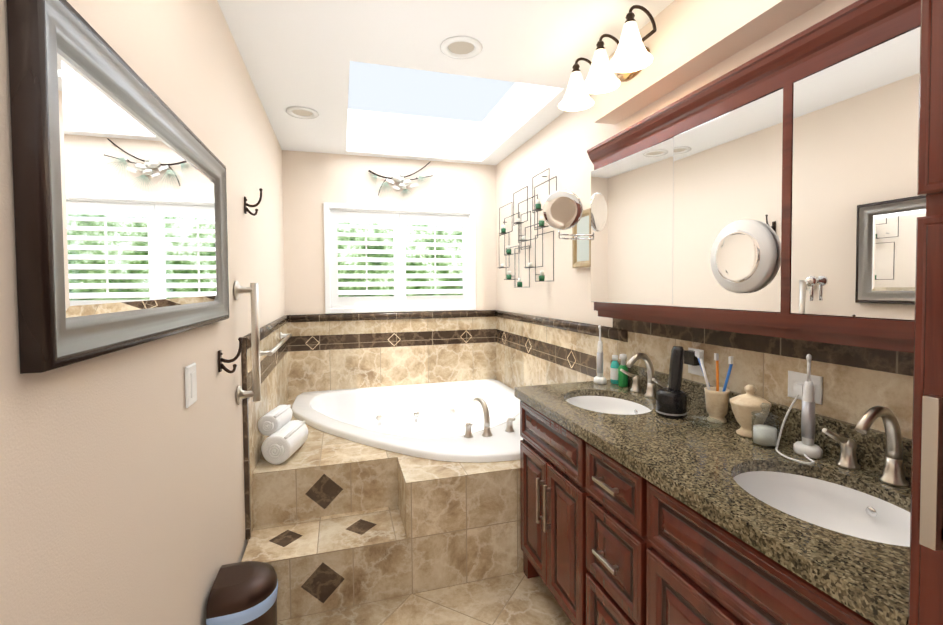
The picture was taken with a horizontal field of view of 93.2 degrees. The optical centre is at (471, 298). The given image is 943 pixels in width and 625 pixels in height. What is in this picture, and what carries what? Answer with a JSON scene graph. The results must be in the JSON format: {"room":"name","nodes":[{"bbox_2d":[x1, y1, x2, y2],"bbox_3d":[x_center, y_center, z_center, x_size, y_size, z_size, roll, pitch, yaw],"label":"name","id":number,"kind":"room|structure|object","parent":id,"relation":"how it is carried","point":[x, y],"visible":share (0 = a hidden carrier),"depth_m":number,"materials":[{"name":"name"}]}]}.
{"room":"bathroom","nodes":[
{"label":"bathroom","id":0,"kind":"room"},
{"bbox_2d":[0,0,288,624],"bbox_3d":[-0.771,0.137,0.922,0.181,2.440,5.328,-1,2,-16],"label":"wall","id":1,"kind":"structure","parent":0,"point":[126,486],"depth_m":1.05,"materials":[{"name":"beige paint"}]},
{"bbox_2d":[6,0,228,373],"bbox_3d":[-0.746,-0.186,1.102,0.034,0.552,1.041,-1,2,-16],"label":"framed mirror","id":2,"kind":"object","parent":1,"relation":"attached to","point":[120,199],"visible":1,"depth_m":0.77,"materials":[{"name":"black mirror"}]},
{"bbox_2d":[185,363,196,407],"bbox_3d":[-0.806,0.249,1.284,0.010,0.115,0.080,-1,2,-16],"label":"switch plate","id":3,"kind":"object","parent":1,"relation":"attached to","point":[190,385],"visible":0.91,"depth_m":1.27,"materials":[{"name":"white plastic"}]},
{"bbox_2d":[218,337,242,372],"bbox_3d":[-0.862,0.205,1.597,0.078,0.129,0.022,-1,2,-16],"label":"hook","id":4,"kind":"object","parent":1,"relation":"attached to","point":[221,366],"visible":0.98,"depth_m":1.59,"materials":[{"name":"brown metal"}]},
{"bbox_2d":[234,281,260,404],"bbox_3d":[-0.939,0.186,1.876,0.087,0.520,0.080,-1,2,-16],"label":"grab rail","id":5,"kind":"object","parent":1,"relation":"attached to","point":[253,291],"visible":1,"depth_m":1.87,"materials":[{"name":"silver metal"}]},
{"bbox_2d":[244,188,262,215],"bbox_3d":[-1.010,-0.447,2.068,0.078,0.129,0.022,-1,2,-16],"label":"hook","id":6,"kind":"object","parent":1,"relation":"attached to","point":[246,209],"visible":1,"depth_m":2.06,"materials":[{"name":"brown metal"}]},
{"bbox_2d":[260,332,291,356],"bbox_3d":[-1.168,0.270,2.681,0.069,0.052,0.920,-1,2,-16],"label":"towel bar","id":7,"kind":"object","parent":1,"relation":"attached to","point":[277,346],"visible":0.83,"depth_m":2.50,"materials":[{"name":"silver metal"}]},
{"bbox_2d":[282,150,496,397],"bbox_3d":[-0.636,0.054,3.799,2.059,2.440,0.181,-1,2,-16],"label":"wall","id":8,"kind":"structure","parent":0,"point":[336,351],"depth_m":3.68,"materials":[{"name":"beige paint"}]},
{"bbox_2d":[323,203,475,313],"bbox_3d":[-0.591,-0.328,3.801,1.260,0.883,0.162,-1,2,-16],"label":"window shutters","id":9,"kind":"object","parent":8,"relation":"attached to","point":[398,217],"visible":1,"depth_m":3.75,"materials":[{"name":"white wood"}]},
{"bbox_2d":[365,162,435,204],"bbox_3d":[-0.585,-0.962,3.693,0.604,0.380,0.055,-1,2,-16],"label":"art","id":10,"kind":"object","parent":8,"relation":"attached to","point":[399,179],"visible":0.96,"depth_m":3.68,"materials":[{"name":"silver metal"}]},
{"bbox_2d":[277,572,572,624],"bbox_3d":[0.140,1.402,1.222,2.159,0.120,5.728,-1,2,-16],"label":"floor","id":11,"kind":"structure","parent":0,"point":[520,598],"depth_m":1.90,"materials":[{"name":"tile"}]},
{"bbox_2d":[206,561,277,624],"bbox_3d":[-0.730,1.125,1.482,0.215,0.432,0.224,-1,2,-16],"label":"trash can","id":12,"kind":"object","parent":11,"relation":"on","point":[243,593],"visible":1,"depth_m":1.41,"materials":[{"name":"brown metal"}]},
{"bbox_2d":[241,397,522,621],"bbox_3d":[-0.355,1.045,2.893,1.729,0.506,1.798,-1,2,-16],"label":"tiled tub surround","id":13,"kind":"structure","parent":11,"relation":"on","point":[340,522],"depth_m":2.06,"materials":[{"name":"tile"}]},
{"bbox_2d":[258,405,307,464],"bbox_3d":[-0.981,0.699,2.301,0.189,0.231,0.285,-1,2,-3],"label":"towels","id":14,"kind":"object","parent":13,"relation":"on","point":[285,440],"visible":1,"depth_m":2.23,"materials":[{"name":"white fabric"}]},
{"bbox_2d":[291,379,522,462],"bbox_3d":[-0.340,0.877,2.937,1.663,0.629,1.704,-1,2,-16],"label":"bathtub","id":15,"kind":"object","parent":13,"relation":"in","point":[475,421],"visible":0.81,"depth_m":3.53,"materials":[{"name":"white ceramic"}]},
{"bbox_2d":[464,398,514,437],"bbox_3d":[0.092,0.665,2.523,0.302,0.189,0.233,-1,2,-16],"label":"faucet","id":16,"kind":"object","parent":15,"relation":"on","point":[503,430],"depth_m":2.48,"materials":[{"name":"silver metal"}]},
{"bbox_2d":[514,393,907,624],"bbox_3d":[0.676,0.902,1.459,0.546,0.857,1.520,-1,2,-16],"label":"bathroom vanity","id":17,"kind":"object","parent":11,"relation":"on","point":[636,509],"depth_m":1.26,"materials":[{"name":"brown wood"}]},
{"bbox_2d":[514,381,910,620],"bbox_3d":[0.673,0.451,1.446,0.546,0.035,1.520,-1,2,-16],"label":"countertop","id":18,"kind":"structure","parent":17,"relation":"on","point":[689,455],"depth_m":1.16,"materials":[{"name":"brown stone"}]},
{"bbox_2d":[594,325,606,383],"bbox_3d":[0.625,0.272,2.165,0.056,0.283,0.070,-1,2,-16],"label":"toothbrush","id":19,"kind":"object","parent":18,"relation":"on","point":[599,378],"visible":1,"depth_m":2.15,"materials":[{"name":"white plastic"}]},
{"bbox_2d":[558,389,655,416],"bbox_3d":[0.559,0.510,1.844,0.350,0.150,0.435,-1,2,-16],"label":"sink","id":20,"kind":"object","parent":18,"relation":"in","point":[603,402],"depth_m":2.01,"materials":[{"name":"white ceramic"}]},
{"bbox_2d":[610,355,619,383],"bbox_3d":[0.697,0.345,2.162,0.038,0.136,0.052,-1,2,-16],"label":"mouthwash bottle","id":21,"kind":"object","parent":18,"relation":"on","point":[614,365],"visible":0.94,"depth_m":2.15,"materials":[{"name":"teal plastic"}]},
{"bbox_2d":[618,354,627,386],"bbox_3d":[0.714,0.338,2.097,0.044,0.152,0.044,-1,2,-16],"label":"bottle","id":22,"kind":"object","parent":18,"relation":"on","point":[622,379],"visible":0.98,"depth_m":2.08,"materials":[{"name":"green plastic"}]},
{"bbox_2d":[620,353,668,396],"bbox_3d":[0.721,0.326,1.887,0.150,0.189,0.250,-1,2,-16],"label":"faucet","id":23,"kind":"object","parent":18,"relation":"on","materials":[{"name":"silver metal"}]},
{"bbox_2d":[656,346,686,418],"bbox_3d":[0.729,0.303,1.625,0.104,0.250,0.104,-1,2,-16],"label":"station","id":24,"kind":"object","parent":18,"relation":"on","point":[671,401],"visible":1,"depth_m":1.60,"materials":[{"name":"black plastic"}]},
{"bbox_2d":[686,415,722,428],"bbox_3d":[0.789,0.422,1.511,0.100,0.016,0.125,-1,2,-16],"label":"soap dish","id":25,"kind":"object","parent":18,"relation":"on","point":[710,425],"visible":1,"depth_m":1.52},
{"bbox_2d":[695,350,732,423],"bbox_3d":[0.849,0.311,1.570,0.080,0.235,0.170,-1,2,-16],"label":"cup","id":26,"kind":"object","parent":18,"relation":"on","point":[717,399],"visible":0.98,"depth_m":1.53,"materials":[{"name":"ceramic"}]},
{"bbox_2d":[730,385,770,437],"bbox_3d":[0.880,0.353,1.408,0.112,0.159,0.112,-1,2,-16],"label":"jar","id":27,"kind":"object","parent":18,"relation":"on","point":[743,406],"visible":0.88,"depth_m":1.38,"materials":[{"name":"beige ceramic"}]},
{"bbox_2d":[751,403,778,447],"bbox_3d":[0.874,0.374,1.325,0.070,0.123,0.070,-1,2,-16],"label":"glass jar","id":28,"kind":"object","parent":18,"relation":"on","point":[764,435],"visible":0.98,"depth_m":1.31,"materials":[{"name":"clear glass"}]},
{"bbox_2d":[775,383,814,464],"bbox_3d":[0.920,0.344,1.242,0.139,0.184,0.129,-1,2,-16],"label":"cord","id":29,"kind":"object","parent":18,"relation":"on","point":[798,389],"visible":0.96,"depth_m":1.29,"materials":[{"name":"white plastic"}]},
{"bbox_2d":[793,354,822,458],"bbox_3d":[0.939,0.295,1.241,0.056,0.283,0.070,-1,2,-16],"label":"toothbrush","id":30,"kind":"object","parent":18,"relation":"on","point":[807,446],"visible":0.98,"depth_m":1.23,"materials":[{"name":"white plastic"}]},
{"bbox_2d":[718,461,910,552],"bbox_3d":[0.804,0.532,1.010,0.350,0.150,0.435,-1,2,-16],"label":"sink","id":31,"kind":"object","parent":18,"relation":"in","point":[880,522],"depth_m":1.12,"materials":[{"name":"white ceramic"}]},
{"bbox_2d":[818,406,911,488],"bbox_3d":[0.965,0.348,1.053,0.150,0.189,0.250,-1,2,-16],"label":"faucet","id":32,"kind":"object","parent":18,"relation":"on","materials":[{"name":"silver metal"}]},
{"bbox_2d":[908,0,942,624],"bbox_3d":[0.961,0.274,0.402,0.602,2.170,0.629,-1,2,-16],"label":"tall cabinet","id":33,"kind":"object","parent":11,"relation":"on","point":[926,568],"visible":1,"depth_m":0.60,"materials":[{"name":"brown wood"}]},
{"bbox_2d":[217,0,673,164],"bbox_3d":[0.119,-1.262,1.147,2.059,0.330,5.628,-1,2,-16],"label":"ceiling","id":34,"kind":"structure","parent":0,"point":[302,53],"depth_m":2.07,"materials":[{"name":"white paint"}]},
{"bbox_2d":[286,106,318,118],"bbox_3d":[-1.030,-1.127,2.715,0.190,0.010,0.190,-1,2,-16],"label":"recessed light","id":35,"kind":"object","parent":34,"relation":"in","point":[300,112],"visible":1,"depth_m":2.71,"materials":[{"name":"white"}]},
{"bbox_2d":[440,36,481,58],"bbox_3d":[-0.046,-1.114,1.988,0.190,0.010,0.190,-1,2,-16],"label":"recessed light","id":36,"kind":"object","parent":34,"relation":"in","point":[460,47],"visible":1,"depth_m":1.98,"materials":[{"name":"white"}]},
{"bbox_2d":[594,0,824,124],"bbox_3d":[1.161,-0.957,0.525,0.119,0.260,3.535,-1,2,-16],"label":"ceiling soffit","id":37,"kind":"structure","parent":34,"relation":"attached to","point":[687,41],"depth_m":1.62,"materials":[{"name":"beige paint"}]},
{"bbox_2d":[559,5,656,110],"bbox_3d":[0.577,-0.998,1.872,0.240,0.218,0.560,-1,2,-16],"label":"sconce","id":38,"kind":"object","parent":37,"relation":"attached to","point":[632,58],"visible":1,"depth_m":1.83,"materials":[{"name":"white glass"}]},
{"bbox_2d":[495,0,913,438],"bbox_3d":[1.031,0.108,1.450,0.181,2.440,5.328,-1,2,-16],"label":"wall","id":39,"kind":"structure","parent":0,"point":[547,330],"depth_m":2.46,"materials":[{"name":"beige paint"}]},
{"bbox_2d":[498,168,556,286],"bbox_3d":[0.373,-0.465,3.302,0.080,0.770,1.040,-1,2,-16],"label":"candle holder","id":40,"kind":"object","parent":39,"relation":"attached to","point":[537,208],"visible":0.98,"depth_m":3.15,"materials":[{"name":"grey metal"}]},
{"bbox_2d":[542,190,590,239],"bbox_3d":[0.536,-0.408,2.274,0.346,0.272,0.114,-1,2,-16],"label":"magnifying mirror","id":41,"kind":"object","parent":39,"relation":"attached to","point":[562,209],"visible":0.85,"depth_m":2.24,"materials":[{"name":"silver metal"}]},
{"bbox_2d":[572,208,590,267],"bbox_3d":[0.631,-0.335,2.526,0.024,0.320,0.210,-1,2,-16],"label":"picture","id":42,"kind":"object","parent":39,"relation":"attached to","point":[581,253],"visible":0.67,"depth_m":2.53,"materials":[{"name":"beige wood"}]},
{"bbox_2d":[684,348,703,375],"bbox_3d":[0.855,0.247,1.724,0.035,0.100,0.075,-1,2,-16],"label":"electrical outlet plate","id":43,"kind":"object","parent":39,"relation":"attached to","point":[691,360],"visible":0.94,"depth_m":1.72,"materials":[{"name":"white plastic"}]},
{"bbox_2d":[587,0,925,352],"bbox_3d":[0.866,-0.302,1.498,0.152,0.824,1.550,-1,2,-16],"label":"medicine cabinet mirror","id":44,"kind":"object","parent":39,"relation":"attached to","point":[771,192],"visible":1,"depth_m":1.26,"materials":[{"name":"brown wood"}]},
{"bbox_2d":[788,371,822,404],"bbox_3d":[0.987,0.264,1.322,0.008,0.080,0.100,-1,2,-16],"label":"electrical outlet plate","id":45,"kind":"object","parent":39,"relation":"attached to","point":[797,377],"visible":0.65,"depth_m":1.32,"materials":[{"name":"white plastic"}]},
{"label":"outside","id":46,"kind":"structure","parent":0,"visible":0},
{"bbox_2d":[337,222,462,296],"bbox_3d":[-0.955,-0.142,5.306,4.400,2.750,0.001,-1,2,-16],"label":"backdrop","id":47,"kind":"structure","parent":46,"point":[386,231],"depth_m":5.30,"materials":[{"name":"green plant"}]}
]}

